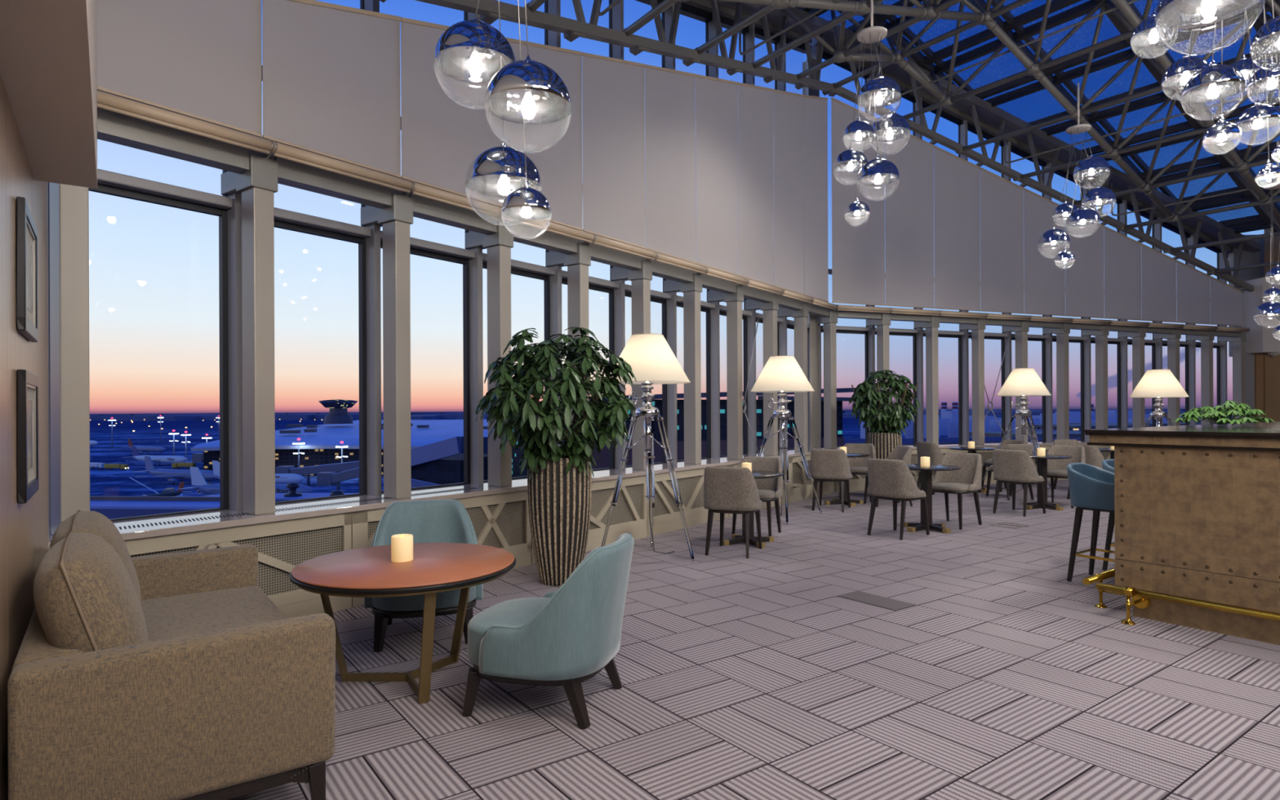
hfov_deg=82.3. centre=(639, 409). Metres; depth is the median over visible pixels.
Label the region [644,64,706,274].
roller blind
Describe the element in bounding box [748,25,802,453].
window
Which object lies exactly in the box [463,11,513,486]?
window column
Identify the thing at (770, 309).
window column
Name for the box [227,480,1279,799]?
floor
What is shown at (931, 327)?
window column
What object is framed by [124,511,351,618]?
radiator cover
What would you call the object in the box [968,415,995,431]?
tower block
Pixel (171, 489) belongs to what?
truck
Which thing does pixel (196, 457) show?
bridge
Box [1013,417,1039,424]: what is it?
tower block
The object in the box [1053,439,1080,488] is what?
dining chair
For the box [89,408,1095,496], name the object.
ground
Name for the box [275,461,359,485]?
bridge
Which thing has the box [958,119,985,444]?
window column
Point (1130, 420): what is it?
tower block
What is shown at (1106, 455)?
radiator cover
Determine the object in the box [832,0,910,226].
globe chandelier
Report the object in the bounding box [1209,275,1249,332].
roller blind
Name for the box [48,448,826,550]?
window sill
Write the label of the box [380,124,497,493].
window
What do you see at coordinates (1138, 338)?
window column
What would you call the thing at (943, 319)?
window
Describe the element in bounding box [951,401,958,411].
chimney
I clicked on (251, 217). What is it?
window column
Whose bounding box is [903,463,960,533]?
bistro table
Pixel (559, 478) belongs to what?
potted plant
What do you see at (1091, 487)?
bar stool
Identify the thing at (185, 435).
mast
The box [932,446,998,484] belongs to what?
radiator cover
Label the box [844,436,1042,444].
roof
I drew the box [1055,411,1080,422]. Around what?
tower block
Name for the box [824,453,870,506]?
bistro table
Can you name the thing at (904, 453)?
dining chair
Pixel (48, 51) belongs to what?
wall
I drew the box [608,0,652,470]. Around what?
window column
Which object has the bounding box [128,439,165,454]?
airplane
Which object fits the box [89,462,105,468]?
truck
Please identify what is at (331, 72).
wall panel
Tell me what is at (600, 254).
window
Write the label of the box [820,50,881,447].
window
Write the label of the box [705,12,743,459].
window column
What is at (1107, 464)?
bar stool
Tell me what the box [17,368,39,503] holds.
framed picture
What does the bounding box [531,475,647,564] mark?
radiator cover
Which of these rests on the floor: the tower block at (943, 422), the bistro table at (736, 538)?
the bistro table at (736, 538)
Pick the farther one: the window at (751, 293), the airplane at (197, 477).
the airplane at (197, 477)
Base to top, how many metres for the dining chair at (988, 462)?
0.837 m
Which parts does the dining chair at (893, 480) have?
leg, leg, backrest, seat frame, leg, leg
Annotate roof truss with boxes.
[378,0,1279,292]
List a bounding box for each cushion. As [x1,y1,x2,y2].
[33,532,148,653]
[49,511,141,604]
[141,586,286,641]
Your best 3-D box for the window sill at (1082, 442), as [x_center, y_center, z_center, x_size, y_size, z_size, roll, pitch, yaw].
[8.230,0.643,14.281,11.080,0.040,0.581,0,0,-21]
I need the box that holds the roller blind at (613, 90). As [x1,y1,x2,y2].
[582,52,657,260]
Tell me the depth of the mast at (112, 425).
600.73 m
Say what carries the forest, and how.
on the ground
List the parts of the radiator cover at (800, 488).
perforated panel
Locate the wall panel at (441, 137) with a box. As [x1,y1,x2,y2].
[400,17,514,221]
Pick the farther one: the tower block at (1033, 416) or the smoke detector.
the tower block at (1033, 416)
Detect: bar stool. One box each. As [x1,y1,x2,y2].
[1066,462,1115,582]
[1102,458,1115,570]
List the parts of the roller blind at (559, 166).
rail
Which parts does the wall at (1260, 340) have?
brown panel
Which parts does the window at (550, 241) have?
frame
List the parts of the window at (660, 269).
frame, head rail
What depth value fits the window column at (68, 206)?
3.91 m
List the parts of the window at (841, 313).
rail, frame, head rail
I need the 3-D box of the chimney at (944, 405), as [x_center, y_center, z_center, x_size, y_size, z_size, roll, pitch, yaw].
[415.043,8.502,1000.000,10.000,38.000,10.000,0,0,0]
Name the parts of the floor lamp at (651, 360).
trim, lamp shade, clamp knob, trim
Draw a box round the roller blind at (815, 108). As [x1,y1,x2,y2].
[803,94,837,310]
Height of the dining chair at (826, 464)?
0.837 m
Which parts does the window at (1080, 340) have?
head rail, frame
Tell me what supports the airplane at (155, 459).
on the ground
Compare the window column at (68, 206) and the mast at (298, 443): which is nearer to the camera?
the window column at (68, 206)
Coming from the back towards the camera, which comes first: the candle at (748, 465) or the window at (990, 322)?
the window at (990, 322)
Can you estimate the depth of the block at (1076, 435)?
242.72 m
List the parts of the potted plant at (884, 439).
stem, planter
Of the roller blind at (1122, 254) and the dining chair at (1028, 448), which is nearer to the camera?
the dining chair at (1028, 448)
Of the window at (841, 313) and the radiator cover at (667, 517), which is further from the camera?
the window at (841, 313)
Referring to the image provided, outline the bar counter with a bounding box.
[1082,421,1279,645]
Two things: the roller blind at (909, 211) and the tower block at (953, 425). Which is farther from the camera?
the tower block at (953, 425)
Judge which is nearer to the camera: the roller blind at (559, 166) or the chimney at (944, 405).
the roller blind at (559, 166)
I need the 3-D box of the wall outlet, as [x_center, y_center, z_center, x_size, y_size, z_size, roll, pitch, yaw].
[0.133,1.069,7.931,0.030,0.180,0.080,0,0,37]
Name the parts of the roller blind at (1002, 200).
rail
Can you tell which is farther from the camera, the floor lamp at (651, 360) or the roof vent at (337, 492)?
the roof vent at (337, 492)
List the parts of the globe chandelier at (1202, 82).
bulb, globe, globe, bulb, cord, bulb, globe, bulb, globe, cord, bulb, globe, cord, bulb, cord, globe, cord, globe, bulb, globe, globe, cord, cord, globe, bulb, bulb, globe, cord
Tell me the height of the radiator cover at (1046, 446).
0.670 m
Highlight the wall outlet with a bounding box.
[652,499,654,516]
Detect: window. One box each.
[88,107,248,521]
[261,65,391,504]
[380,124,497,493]
[482,220,577,482]
[561,183,640,470]
[624,0,693,466]
[676,2,735,461]
[719,14,771,457]
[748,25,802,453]
[785,37,829,449]
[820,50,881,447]
[864,75,930,444]
[912,100,977,444]
[957,123,1021,443]
[1000,144,1062,441]
[1041,164,1102,440]
[1080,184,1138,428]
[1116,200,1173,426]
[1161,222,1207,425]
[1185,236,1239,409]
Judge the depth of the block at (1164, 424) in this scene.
387.11 m
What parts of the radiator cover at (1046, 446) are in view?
perforated panel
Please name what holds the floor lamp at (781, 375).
on the floor
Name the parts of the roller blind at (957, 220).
rail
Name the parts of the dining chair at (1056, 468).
leg, seat, seat frame, backrest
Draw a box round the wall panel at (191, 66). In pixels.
[96,0,274,154]
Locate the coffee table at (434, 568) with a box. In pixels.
[288,542,515,703]
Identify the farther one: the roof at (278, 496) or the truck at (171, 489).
the truck at (171, 489)
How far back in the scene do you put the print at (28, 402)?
2.73 m
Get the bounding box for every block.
[860,421,865,438]
[904,414,939,438]
[939,417,950,435]
[941,411,958,420]
[947,419,972,437]
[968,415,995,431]
[968,431,1080,440]
[989,419,1033,431]
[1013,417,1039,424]
[1027,415,1039,418]
[1027,423,1163,431]
[1040,413,1073,424]
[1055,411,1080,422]
[1069,422,1200,426]
[1079,419,1117,422]
[1107,409,1132,420]
[1128,418,1166,422]
[1145,413,1181,422]
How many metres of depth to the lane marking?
286.90 m
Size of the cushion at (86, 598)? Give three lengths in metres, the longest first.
0.770 x 0.500 x 0.250 m
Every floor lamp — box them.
[600,333,694,562]
[750,355,822,524]
[981,368,1051,492]
[1128,368,1189,426]
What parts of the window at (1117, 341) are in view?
head rail, frame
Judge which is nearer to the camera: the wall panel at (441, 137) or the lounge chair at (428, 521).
the lounge chair at (428, 521)
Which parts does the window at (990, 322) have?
head rail, frame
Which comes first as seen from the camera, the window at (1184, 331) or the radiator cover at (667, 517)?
the radiator cover at (667, 517)
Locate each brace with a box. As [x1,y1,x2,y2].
[725,311,759,457]
[970,337,1008,439]
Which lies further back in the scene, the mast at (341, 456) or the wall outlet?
the mast at (341, 456)
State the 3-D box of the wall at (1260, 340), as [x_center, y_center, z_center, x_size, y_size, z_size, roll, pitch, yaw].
[18.058,-1.311,16.085,9.700,5.200,0.702,0,0,0]
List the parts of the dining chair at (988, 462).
leg, seat, backrest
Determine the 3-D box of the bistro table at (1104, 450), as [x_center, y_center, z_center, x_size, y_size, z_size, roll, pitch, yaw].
[7.425,0.978,11.450,0.724,0.716,0.724,0,0,-17]
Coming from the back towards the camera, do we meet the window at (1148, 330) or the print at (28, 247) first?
the window at (1148, 330)
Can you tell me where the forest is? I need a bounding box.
[89,408,1185,421]
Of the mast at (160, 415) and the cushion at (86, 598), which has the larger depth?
the mast at (160, 415)
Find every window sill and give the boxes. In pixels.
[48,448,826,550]
[820,440,1088,448]
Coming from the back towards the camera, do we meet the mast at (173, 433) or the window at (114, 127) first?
the mast at (173, 433)
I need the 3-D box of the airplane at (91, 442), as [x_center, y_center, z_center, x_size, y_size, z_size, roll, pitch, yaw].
[-469.889,25.661,610.000,40.000,11.648,33.600,0,0,6]
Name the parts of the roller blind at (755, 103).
rail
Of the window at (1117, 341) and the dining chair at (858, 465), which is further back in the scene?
the window at (1117, 341)
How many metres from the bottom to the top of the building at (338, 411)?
15.000 m
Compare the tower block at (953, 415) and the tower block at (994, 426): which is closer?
the tower block at (994, 426)
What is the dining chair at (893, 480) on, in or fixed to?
on the floor
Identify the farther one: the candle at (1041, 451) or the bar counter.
the candle at (1041, 451)
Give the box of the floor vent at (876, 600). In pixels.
[838,591,915,610]
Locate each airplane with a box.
[89,440,97,445]
[122,445,186,466]
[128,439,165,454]
[132,456,217,484]
[142,481,191,496]
[177,466,312,496]
[204,460,304,483]
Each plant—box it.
[475,327,636,586]
[848,369,920,459]
[1171,400,1275,426]
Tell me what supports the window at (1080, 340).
in the wall
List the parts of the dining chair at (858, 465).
seat, seat frame, backrest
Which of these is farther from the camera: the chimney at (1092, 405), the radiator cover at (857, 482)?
the chimney at (1092, 405)
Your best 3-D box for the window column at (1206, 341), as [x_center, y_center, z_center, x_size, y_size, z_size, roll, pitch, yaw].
[12.080,-1.656,15.831,0.170,4.524,0.502,0,0,-21]
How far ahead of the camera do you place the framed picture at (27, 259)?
2.54 m
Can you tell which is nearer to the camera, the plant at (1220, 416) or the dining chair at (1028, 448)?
the plant at (1220, 416)
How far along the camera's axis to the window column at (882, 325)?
12.62 m
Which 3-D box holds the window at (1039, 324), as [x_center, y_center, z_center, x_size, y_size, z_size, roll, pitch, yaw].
[7.599,-2.276,14.120,1.160,5.863,0.475,0,0,-21]
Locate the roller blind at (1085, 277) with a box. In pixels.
[1065,217,1111,324]
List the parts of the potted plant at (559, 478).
planter, stem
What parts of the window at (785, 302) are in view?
head rail, frame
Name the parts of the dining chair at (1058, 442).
leg, backrest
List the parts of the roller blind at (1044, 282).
rail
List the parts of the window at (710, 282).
frame, head rail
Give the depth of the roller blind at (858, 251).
12.34 m
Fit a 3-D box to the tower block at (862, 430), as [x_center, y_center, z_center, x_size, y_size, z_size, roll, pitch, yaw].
[231.112,17.457,715.000,23.267,21.746,30.000,0,0,0]
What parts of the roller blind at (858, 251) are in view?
rail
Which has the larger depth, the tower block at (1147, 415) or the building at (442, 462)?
the tower block at (1147, 415)
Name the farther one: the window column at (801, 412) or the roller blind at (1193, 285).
the roller blind at (1193, 285)
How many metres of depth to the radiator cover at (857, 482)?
12.25 m
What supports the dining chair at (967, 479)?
on the floor
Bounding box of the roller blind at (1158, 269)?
[1141,243,1184,328]
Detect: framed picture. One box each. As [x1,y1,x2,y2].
[16,196,38,342]
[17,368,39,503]
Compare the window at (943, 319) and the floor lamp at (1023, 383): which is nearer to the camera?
the floor lamp at (1023, 383)
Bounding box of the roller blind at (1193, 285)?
[1176,260,1217,330]
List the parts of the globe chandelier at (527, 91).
globe, bulb, cord, globe, bulb, cord, globe, bulb, cord, globe, bulb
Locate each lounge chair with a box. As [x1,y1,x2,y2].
[364,499,483,652]
[462,533,634,728]
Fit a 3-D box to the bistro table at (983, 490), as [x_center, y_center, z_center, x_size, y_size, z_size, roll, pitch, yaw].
[5.484,0.987,12.100,0.724,0.716,0.724,0,0,-17]
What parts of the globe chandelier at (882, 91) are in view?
globe, bulb, cord, globe, bulb, globe, cord, cord, cord, bulb, globe, globe, bulb, cord, cord, bulb, globe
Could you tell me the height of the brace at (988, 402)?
1.987 m
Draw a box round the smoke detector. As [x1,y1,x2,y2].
[1267,351,1279,356]
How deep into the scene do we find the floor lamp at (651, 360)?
6.69 m
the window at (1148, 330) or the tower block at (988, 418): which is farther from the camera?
the tower block at (988, 418)
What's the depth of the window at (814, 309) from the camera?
11.92 m
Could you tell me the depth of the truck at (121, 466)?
370.92 m
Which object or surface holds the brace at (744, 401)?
on the window sill at (132, 529)
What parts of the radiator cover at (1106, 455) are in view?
frame, perforated panel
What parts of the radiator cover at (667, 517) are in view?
perforated panel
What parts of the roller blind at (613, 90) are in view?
rail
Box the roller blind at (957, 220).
[933,145,987,318]
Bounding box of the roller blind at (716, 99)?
[695,74,749,285]
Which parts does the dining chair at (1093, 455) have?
leg, backrest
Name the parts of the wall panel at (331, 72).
rail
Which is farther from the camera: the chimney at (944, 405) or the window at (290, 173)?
the chimney at (944, 405)
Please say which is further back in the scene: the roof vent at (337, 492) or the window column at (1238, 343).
the roof vent at (337, 492)
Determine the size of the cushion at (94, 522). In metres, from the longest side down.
0.770 x 0.500 x 0.250 m
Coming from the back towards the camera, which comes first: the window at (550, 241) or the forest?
the forest
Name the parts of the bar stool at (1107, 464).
leg, backrest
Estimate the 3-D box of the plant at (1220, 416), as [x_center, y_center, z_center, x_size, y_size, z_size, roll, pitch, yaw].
[4.442,0.028,5.582,0.645,0.200,0.631,0,0,0]
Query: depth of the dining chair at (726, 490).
6.80 m
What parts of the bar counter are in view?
foot rail, rail post, rail post, foot rail, panel, panel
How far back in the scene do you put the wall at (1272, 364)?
15.95 m
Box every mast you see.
[109,417,115,448]
[157,415,163,441]
[168,430,178,455]
[181,431,191,457]
[293,438,304,467]
[335,441,347,471]
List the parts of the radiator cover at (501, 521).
perforated panel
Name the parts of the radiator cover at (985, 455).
perforated panel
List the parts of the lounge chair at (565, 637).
leg, seat, frame, backrest, leg, leg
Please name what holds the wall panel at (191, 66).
attached to the wall
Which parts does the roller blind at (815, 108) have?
rail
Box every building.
[89,496,220,519]
[191,419,488,475]
[319,399,357,423]
[410,436,488,487]
[511,387,864,477]
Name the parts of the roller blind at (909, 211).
rail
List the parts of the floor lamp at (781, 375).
lamp shade, trim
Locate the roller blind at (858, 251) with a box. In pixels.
[831,97,891,313]
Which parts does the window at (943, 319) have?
head rail, frame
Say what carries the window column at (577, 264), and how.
on the window sill at (132, 529)
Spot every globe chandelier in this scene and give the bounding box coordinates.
[433,0,571,239]
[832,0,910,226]
[1037,82,1116,266]
[1130,0,1279,187]
[1253,141,1279,335]
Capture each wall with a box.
[0,0,97,799]
[1228,234,1279,422]
[1264,195,1279,422]
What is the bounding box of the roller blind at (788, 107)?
[773,88,813,303]
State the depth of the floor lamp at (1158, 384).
11.64 m
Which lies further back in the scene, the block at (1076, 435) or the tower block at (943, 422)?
the tower block at (943, 422)
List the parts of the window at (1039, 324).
head rail, frame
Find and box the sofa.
[7,509,335,799]
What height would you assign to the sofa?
0.930 m
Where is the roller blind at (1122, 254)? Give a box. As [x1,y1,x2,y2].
[1104,226,1149,326]
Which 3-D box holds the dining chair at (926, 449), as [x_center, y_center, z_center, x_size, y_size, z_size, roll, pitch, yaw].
[4.820,0.932,11.889,0.566,0.837,0.531,0,0,-18]
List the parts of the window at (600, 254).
frame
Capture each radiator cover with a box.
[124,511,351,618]
[351,489,531,607]
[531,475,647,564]
[647,465,728,537]
[728,457,788,517]
[788,454,834,502]
[835,448,919,492]
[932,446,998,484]
[1032,444,1067,480]
[1096,445,1111,459]
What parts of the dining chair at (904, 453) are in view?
leg, backrest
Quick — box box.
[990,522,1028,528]
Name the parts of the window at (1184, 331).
frame, head rail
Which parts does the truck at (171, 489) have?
tank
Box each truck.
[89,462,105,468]
[103,463,128,470]
[162,487,174,493]
[171,462,195,468]
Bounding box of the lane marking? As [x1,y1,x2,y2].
[129,477,182,495]
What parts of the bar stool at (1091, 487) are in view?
leg, backrest, leg, seat frame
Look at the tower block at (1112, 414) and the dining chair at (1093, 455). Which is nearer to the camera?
the dining chair at (1093, 455)
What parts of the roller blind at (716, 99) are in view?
rail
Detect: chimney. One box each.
[940,402,946,417]
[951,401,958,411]
[1091,404,1093,419]
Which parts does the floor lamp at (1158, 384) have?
lamp shade, trim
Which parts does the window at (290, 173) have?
rail, frame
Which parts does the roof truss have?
skylight glass, skylight glass, skylight glass, skylight glass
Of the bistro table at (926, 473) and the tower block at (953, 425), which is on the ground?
the tower block at (953, 425)
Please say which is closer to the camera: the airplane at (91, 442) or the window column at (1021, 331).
the window column at (1021, 331)
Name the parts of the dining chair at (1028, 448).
leg, leg, leg, backrest, leg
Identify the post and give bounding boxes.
[802,57,821,448]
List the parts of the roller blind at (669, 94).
rail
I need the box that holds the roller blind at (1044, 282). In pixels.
[1023,187,1072,322]
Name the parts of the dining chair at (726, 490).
leg, leg, backrest, seat frame, leg, leg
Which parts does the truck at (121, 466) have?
tank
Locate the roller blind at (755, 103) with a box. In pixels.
[737,82,783,295]
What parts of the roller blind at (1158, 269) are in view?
rail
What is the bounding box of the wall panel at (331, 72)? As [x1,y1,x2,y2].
[262,0,413,192]
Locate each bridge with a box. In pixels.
[191,453,203,462]
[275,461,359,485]
[316,467,359,490]
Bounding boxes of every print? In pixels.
[26,236,31,313]
[26,399,32,470]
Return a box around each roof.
[205,493,355,502]
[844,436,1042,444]
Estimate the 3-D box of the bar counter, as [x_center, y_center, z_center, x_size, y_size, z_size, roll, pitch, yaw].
[5.229,0.736,4.536,4.507,1.222,6.537,0,0,0]
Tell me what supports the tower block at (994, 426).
on the ground
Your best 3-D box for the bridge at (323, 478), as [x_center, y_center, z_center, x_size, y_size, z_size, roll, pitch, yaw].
[-104.639,24.880,260.250,19.500,9.922,8.500,0,0,0]
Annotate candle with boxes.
[391,533,413,562]
[742,462,751,471]
[839,446,846,453]
[920,456,929,466]
[968,441,974,448]
[1036,447,1045,455]
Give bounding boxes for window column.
[47,182,89,534]
[221,149,277,515]
[360,0,413,498]
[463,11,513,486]
[544,0,591,446]
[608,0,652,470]
[661,3,702,464]
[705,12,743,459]
[742,23,778,455]
[774,42,808,451]
[809,42,837,448]
[864,72,890,431]
[912,97,939,445]
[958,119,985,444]
[1000,141,1029,443]
[1041,161,1070,441]
[1080,182,1109,440]
[1117,200,1146,427]
[1151,217,1181,426]
[1185,233,1214,425]
[1217,250,1245,422]
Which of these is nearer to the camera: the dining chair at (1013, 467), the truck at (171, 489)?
the dining chair at (1013, 467)
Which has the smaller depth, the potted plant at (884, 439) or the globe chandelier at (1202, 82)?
the globe chandelier at (1202, 82)
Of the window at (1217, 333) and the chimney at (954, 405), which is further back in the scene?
the chimney at (954, 405)
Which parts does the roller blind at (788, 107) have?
rail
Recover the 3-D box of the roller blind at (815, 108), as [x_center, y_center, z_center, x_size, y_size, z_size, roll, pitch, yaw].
[2.886,-3.391,11.716,0.176,3.533,0.945,0,0,37]
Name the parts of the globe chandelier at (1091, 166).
globe, globe, globe, cord, cord, cord, cord, globe, bulb, globe, globe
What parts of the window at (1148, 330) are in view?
head rail, frame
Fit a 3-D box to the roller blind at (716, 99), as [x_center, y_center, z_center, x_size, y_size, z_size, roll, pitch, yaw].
[1.046,-2.977,9.257,0.176,2.722,1.039,0,0,37]
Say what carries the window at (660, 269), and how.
in the wall
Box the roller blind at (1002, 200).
[980,167,1031,320]
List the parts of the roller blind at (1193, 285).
rail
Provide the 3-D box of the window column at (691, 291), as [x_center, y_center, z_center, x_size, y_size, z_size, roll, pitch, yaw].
[0.506,-2.258,9.015,0.502,5.831,0.170,0,0,37]
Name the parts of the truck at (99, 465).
tank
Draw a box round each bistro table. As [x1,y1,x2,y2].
[722,470,783,548]
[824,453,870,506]
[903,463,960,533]
[948,446,996,493]
[1022,453,1072,511]
[1097,448,1114,458]
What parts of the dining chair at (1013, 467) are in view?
leg, leg, backrest, seat frame, leg, leg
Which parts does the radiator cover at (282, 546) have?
perforated panel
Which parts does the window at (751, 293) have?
frame, head rail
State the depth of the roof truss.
11.77 m
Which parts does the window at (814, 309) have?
frame, head rail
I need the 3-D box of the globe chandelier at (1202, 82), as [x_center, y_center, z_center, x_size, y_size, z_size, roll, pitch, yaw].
[3.583,-2.706,4.482,1.442,2.681,1.447,0,0,0]
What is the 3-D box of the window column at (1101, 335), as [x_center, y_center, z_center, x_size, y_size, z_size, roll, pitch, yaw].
[9.097,-2.042,14.683,0.170,5.322,0.502,0,0,-21]
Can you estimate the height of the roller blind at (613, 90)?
2.182 m
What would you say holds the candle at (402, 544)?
on the coffee table at (434, 568)
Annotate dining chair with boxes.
[703,466,764,558]
[731,456,782,537]
[810,448,852,512]
[844,443,875,502]
[863,445,912,506]
[866,457,929,540]
[915,441,943,494]
[932,452,982,529]
[981,439,1025,492]
[986,444,1033,500]
[992,448,1045,516]
[1045,444,1085,508]
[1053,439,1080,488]
[1066,443,1104,499]
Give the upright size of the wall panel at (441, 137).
1.641 m
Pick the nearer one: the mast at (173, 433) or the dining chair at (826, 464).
the dining chair at (826, 464)
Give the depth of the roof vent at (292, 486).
80.59 m
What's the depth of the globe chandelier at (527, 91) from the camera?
3.48 m
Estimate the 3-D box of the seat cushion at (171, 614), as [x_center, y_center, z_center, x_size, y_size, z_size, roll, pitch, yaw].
[-1.857,1.001,3.022,0.750,0.175,1.510,0,0,-36]
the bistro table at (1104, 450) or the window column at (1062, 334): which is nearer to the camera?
the bistro table at (1104, 450)
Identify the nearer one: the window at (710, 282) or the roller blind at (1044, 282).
the window at (710, 282)
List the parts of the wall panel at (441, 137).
rail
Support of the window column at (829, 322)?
on the window sill at (1082, 442)
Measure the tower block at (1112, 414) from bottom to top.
26.763 m
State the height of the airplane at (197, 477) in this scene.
11.648 m
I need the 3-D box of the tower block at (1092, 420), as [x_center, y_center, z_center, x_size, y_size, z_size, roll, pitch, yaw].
[450.333,18.691,715.000,25.856,17.305,30.000,0,0,0]
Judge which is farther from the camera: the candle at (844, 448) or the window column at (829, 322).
the window column at (829, 322)
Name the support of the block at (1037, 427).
on the ground
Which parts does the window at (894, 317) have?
head rail, frame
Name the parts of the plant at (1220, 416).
stem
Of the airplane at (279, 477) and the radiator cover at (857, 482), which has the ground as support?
the airplane at (279, 477)
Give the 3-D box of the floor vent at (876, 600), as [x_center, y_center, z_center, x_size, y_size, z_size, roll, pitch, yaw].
[1.687,1.360,5.233,0.474,0.004,0.530,0,0,0]
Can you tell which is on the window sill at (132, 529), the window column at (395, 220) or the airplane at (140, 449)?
the window column at (395, 220)
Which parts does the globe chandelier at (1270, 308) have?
globe, cord, globe, globe, cord, globe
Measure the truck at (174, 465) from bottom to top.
3.088 m
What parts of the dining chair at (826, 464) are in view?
leg, leg, seat frame, backrest, leg, leg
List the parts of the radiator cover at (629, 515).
perforated panel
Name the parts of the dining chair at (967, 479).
leg, seat, seat frame, backrest, leg, leg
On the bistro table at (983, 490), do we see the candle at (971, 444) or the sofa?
the candle at (971, 444)
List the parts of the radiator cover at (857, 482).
perforated panel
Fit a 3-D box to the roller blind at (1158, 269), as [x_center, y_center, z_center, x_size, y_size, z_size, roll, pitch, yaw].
[10.690,-2.517,14.987,1.064,1.714,0.176,0,0,-21]
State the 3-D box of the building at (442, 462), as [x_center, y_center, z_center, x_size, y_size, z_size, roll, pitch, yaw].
[-15.423,15.777,59.646,10.665,27.324,20.709,0,0,0]
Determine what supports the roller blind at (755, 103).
attached to the window at (751, 293)
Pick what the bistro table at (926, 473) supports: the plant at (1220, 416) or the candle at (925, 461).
the candle at (925, 461)
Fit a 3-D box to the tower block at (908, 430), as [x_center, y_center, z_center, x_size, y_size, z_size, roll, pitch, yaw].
[275.119,16.625,715.000,22.536,23.015,30.000,0,0,0]
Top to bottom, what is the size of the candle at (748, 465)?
0.111 m
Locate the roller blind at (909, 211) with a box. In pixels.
[884,133,941,315]
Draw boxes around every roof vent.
[284,482,302,497]
[329,489,344,496]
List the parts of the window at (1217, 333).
head rail, frame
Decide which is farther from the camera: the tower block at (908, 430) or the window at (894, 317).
the tower block at (908, 430)
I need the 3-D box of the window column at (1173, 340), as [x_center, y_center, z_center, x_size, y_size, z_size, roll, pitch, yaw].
[11.085,-1.785,15.448,0.170,4.790,0.502,0,0,-21]
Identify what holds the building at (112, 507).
on the ground
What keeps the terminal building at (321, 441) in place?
on the ground
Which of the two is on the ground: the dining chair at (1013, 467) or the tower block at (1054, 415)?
the tower block at (1054, 415)
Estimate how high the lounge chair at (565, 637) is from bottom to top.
0.780 m
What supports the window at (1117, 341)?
in the wall
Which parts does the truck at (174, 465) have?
tank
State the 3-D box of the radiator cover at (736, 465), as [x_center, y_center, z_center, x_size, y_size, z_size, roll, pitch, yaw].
[1.625,1.028,9.995,0.057,0.670,1.738,0,0,37]
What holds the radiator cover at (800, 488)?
attached to the wall
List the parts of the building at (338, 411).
stem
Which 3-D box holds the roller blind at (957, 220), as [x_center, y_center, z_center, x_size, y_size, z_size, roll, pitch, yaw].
[5.718,-3.155,13.074,1.067,3.035,0.179,0,0,-21]
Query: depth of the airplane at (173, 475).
298.62 m
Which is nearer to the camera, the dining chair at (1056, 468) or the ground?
the dining chair at (1056, 468)
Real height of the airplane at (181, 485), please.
5.824 m
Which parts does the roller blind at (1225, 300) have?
rail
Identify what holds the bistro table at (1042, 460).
on the floor
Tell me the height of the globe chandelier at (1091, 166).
2.392 m
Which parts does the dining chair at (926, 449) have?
leg, backrest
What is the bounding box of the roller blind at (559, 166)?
[503,37,595,243]
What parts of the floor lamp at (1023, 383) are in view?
lamp shade, trim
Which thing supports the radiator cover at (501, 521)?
attached to the wall
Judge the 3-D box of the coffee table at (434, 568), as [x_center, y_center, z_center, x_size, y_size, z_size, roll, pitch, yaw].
[-1.176,1.072,3.715,1.084,0.607,1.084,0,0,0]
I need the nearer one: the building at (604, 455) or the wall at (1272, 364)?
the wall at (1272, 364)
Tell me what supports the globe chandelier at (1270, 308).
hanging from the roof truss
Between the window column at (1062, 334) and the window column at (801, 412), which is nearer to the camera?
the window column at (801, 412)
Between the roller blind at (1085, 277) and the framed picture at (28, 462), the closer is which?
the framed picture at (28, 462)
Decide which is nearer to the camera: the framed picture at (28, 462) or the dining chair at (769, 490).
the framed picture at (28, 462)
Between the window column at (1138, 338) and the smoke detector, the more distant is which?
the smoke detector
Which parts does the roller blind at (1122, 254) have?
rail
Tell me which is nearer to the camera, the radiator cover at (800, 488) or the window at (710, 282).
the window at (710, 282)
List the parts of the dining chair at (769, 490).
leg, backrest, seat, leg, seat frame, leg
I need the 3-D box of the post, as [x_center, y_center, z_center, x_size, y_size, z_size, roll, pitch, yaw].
[2.933,-2.293,12.490,0.274,7.300,0.327,0,0,0]
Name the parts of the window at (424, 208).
frame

